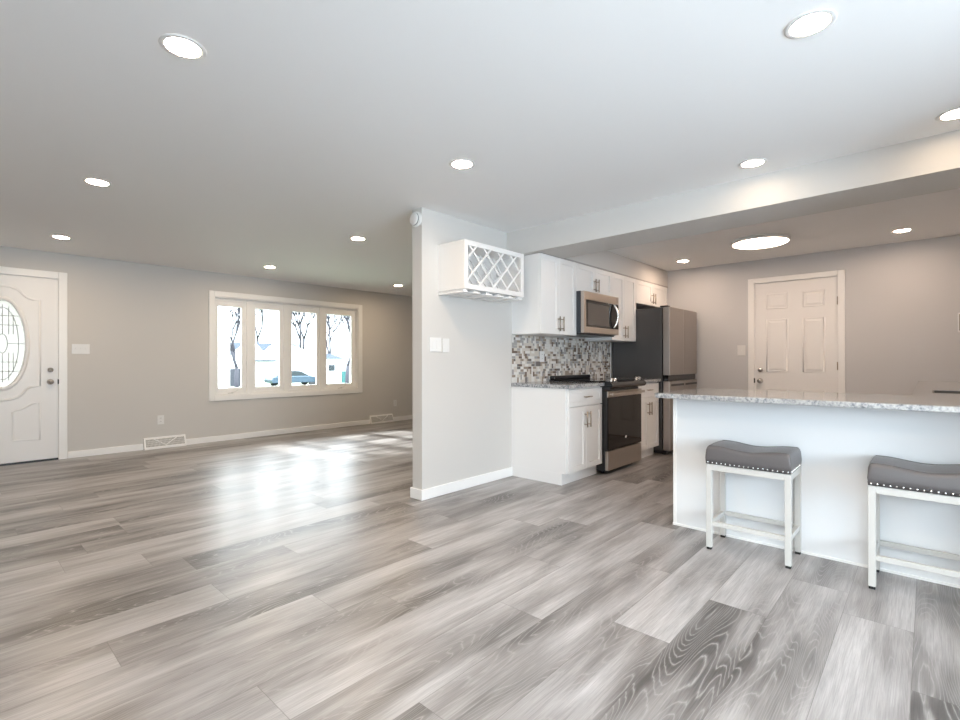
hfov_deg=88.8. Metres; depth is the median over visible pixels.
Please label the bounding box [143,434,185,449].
air vent
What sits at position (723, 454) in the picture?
seat cushion
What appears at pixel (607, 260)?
wall
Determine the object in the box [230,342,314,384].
neighbor house
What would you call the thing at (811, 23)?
recessed light
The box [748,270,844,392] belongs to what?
door
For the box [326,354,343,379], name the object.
neighbor house
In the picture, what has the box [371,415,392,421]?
grille
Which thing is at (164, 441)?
grille
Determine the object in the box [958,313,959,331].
wall plate
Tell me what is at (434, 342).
light switch
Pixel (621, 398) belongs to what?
range
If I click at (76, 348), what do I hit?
light switch
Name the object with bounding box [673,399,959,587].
kitchen island
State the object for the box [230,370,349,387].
ground
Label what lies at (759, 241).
flush ceiling light
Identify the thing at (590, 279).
upper cabinet
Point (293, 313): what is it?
bare tree
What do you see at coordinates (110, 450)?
baseboard
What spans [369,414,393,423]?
air vent
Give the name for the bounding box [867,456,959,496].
seat cushion
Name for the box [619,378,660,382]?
countertop
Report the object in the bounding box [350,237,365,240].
recessed light
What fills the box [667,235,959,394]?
wall
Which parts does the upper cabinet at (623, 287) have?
door, door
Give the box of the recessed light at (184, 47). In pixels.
[158,34,206,59]
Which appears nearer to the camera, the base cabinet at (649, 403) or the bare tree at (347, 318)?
the base cabinet at (649, 403)
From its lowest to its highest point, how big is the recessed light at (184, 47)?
0.004 m
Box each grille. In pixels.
[146,436,184,447]
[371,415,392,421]
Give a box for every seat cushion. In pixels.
[705,440,801,474]
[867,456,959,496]
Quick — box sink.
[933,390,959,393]
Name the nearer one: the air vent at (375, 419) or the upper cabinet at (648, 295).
the upper cabinet at (648, 295)
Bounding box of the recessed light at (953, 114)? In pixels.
[935,107,959,121]
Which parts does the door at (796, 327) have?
panel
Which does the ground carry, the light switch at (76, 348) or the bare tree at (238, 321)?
the bare tree at (238, 321)
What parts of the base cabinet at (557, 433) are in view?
cabinet door, drawer, bar handle, cabinet door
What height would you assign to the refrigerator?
1.770 m
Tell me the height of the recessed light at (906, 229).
0.004 m
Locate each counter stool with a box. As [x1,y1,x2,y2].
[705,440,801,568]
[867,455,959,589]
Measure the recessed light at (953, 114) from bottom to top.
0.004 m
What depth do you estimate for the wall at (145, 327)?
6.40 m
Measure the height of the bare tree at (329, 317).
11.078 m
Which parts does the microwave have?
control panel, door handle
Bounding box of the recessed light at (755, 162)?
[738,158,767,168]
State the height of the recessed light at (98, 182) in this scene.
0.004 m
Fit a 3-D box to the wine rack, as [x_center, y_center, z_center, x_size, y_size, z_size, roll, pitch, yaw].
[0.024,-0.746,4.244,0.308,0.416,0.763,0,0,42]
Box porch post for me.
[218,306,229,387]
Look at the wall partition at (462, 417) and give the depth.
4.23 m
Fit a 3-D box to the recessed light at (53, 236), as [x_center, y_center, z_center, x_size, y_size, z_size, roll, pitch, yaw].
[-4.151,-1.216,4.860,0.162,0.004,0.162,0,0,42]
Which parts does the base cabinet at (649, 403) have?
cabinet door, drawer, cabinet door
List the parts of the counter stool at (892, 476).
leg, leg, nailhead trim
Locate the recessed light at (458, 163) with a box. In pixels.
[449,159,474,168]
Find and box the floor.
[0,419,959,719]
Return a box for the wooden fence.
[230,369,240,385]
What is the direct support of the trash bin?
on the ground
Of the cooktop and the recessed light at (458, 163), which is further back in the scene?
the cooktop
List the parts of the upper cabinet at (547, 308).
door, bar handle, door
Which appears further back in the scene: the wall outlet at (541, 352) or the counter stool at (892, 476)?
the wall outlet at (541, 352)
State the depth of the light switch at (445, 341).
4.12 m
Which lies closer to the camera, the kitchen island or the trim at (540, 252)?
the kitchen island
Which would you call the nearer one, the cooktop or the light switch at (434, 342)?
the light switch at (434, 342)
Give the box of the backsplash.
[511,335,610,382]
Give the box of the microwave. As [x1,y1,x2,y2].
[569,291,618,337]
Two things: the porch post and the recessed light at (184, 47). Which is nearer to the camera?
the recessed light at (184, 47)
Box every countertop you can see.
[511,381,603,388]
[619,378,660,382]
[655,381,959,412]
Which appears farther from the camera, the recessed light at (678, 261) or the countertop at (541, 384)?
the recessed light at (678, 261)
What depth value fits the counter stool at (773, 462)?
2.81 m
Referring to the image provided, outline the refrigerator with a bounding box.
[613,305,696,454]
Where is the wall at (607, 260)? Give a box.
[567,251,667,286]
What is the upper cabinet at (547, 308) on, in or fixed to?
attached to the wall partition at (462, 417)
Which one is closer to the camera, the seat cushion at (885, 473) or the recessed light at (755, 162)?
the seat cushion at (885, 473)
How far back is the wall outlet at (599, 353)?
6.03 m
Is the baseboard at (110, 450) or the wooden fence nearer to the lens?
the baseboard at (110, 450)
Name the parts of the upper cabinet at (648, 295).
door, door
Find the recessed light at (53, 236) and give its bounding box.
[51,235,71,238]
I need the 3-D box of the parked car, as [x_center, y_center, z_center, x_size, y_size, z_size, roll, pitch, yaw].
[-18.307,1.773,48.152,1.800,1.540,5.093,0,0,42]
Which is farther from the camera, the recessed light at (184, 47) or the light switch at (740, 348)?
the light switch at (740, 348)
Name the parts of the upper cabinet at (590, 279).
door, door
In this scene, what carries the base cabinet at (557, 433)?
on the floor
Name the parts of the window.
sash, sash, sash, sash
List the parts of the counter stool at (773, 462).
leg, leg, nailhead trim, leg, leg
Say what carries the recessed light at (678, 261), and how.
in the ceiling
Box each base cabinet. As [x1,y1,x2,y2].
[511,386,601,485]
[638,382,658,457]
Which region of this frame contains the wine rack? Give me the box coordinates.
[438,239,523,302]
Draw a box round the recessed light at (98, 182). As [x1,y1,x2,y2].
[82,178,111,186]
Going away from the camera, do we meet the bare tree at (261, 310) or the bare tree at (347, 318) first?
the bare tree at (347, 318)
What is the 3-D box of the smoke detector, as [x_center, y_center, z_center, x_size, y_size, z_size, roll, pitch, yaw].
[-0.525,-1.137,3.960,0.124,0.124,0.042,0,0,42]
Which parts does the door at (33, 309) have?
oval glass, oval frame, moulding, knob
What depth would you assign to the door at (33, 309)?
5.43 m
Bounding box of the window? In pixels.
[209,290,361,400]
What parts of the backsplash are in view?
edge trim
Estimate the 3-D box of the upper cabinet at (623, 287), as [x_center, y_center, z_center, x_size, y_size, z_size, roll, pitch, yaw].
[1.593,-0.610,5.905,0.384,0.770,0.619,0,0,42]
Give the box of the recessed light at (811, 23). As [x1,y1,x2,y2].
[784,9,836,38]
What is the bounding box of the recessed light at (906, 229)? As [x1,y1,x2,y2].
[891,228,912,232]
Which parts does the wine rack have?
frame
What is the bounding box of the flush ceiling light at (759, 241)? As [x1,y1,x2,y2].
[731,233,790,248]
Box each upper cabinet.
[512,253,575,336]
[576,263,611,295]
[585,273,635,341]
[636,279,666,308]
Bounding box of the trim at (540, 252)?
[524,252,667,287]
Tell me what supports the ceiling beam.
attached to the ceiling
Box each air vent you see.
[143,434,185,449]
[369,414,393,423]
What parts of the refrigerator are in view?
freezer door, freezer door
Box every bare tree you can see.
[230,308,240,387]
[234,307,262,342]
[292,312,314,348]
[312,313,344,353]
[339,316,349,382]
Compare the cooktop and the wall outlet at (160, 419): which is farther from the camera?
the wall outlet at (160, 419)
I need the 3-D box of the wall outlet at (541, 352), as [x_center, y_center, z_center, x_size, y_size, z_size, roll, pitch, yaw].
[0.650,-0.036,5.135,0.010,0.112,0.072,0,0,42]
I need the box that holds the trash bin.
[341,371,345,382]
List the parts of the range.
oven door, control panel, storage drawer, door handle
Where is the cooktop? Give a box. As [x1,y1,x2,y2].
[549,378,618,381]
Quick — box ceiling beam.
[507,130,959,257]
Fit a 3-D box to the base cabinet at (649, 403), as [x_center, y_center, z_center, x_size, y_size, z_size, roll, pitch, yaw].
[1.700,0.691,5.802,0.674,0.868,0.590,0,0,42]
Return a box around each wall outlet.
[157,415,163,424]
[540,351,543,361]
[598,352,601,361]
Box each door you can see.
[0,266,66,465]
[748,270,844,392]
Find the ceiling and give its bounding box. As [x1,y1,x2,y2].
[0,0,959,296]
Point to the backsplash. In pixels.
(562, 356)
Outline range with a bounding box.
[549,374,645,472]
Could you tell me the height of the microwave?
0.443 m
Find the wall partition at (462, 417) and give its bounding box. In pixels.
[412,207,612,489]
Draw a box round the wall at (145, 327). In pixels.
[0,246,412,458]
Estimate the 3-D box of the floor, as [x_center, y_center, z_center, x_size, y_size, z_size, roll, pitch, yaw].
[0.328,1.124,4.035,9.864,0.001,9.100,0,0,42]
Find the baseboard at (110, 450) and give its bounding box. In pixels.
[68,415,412,458]
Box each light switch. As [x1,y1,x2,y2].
[72,344,89,353]
[429,337,440,351]
[443,338,448,351]
[737,345,744,355]
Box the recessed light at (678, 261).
[676,260,689,262]
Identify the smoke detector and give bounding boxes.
[410,212,421,226]
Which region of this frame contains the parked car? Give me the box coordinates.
[264,370,314,385]
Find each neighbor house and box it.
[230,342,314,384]
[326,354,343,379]
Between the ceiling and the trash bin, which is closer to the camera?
the ceiling

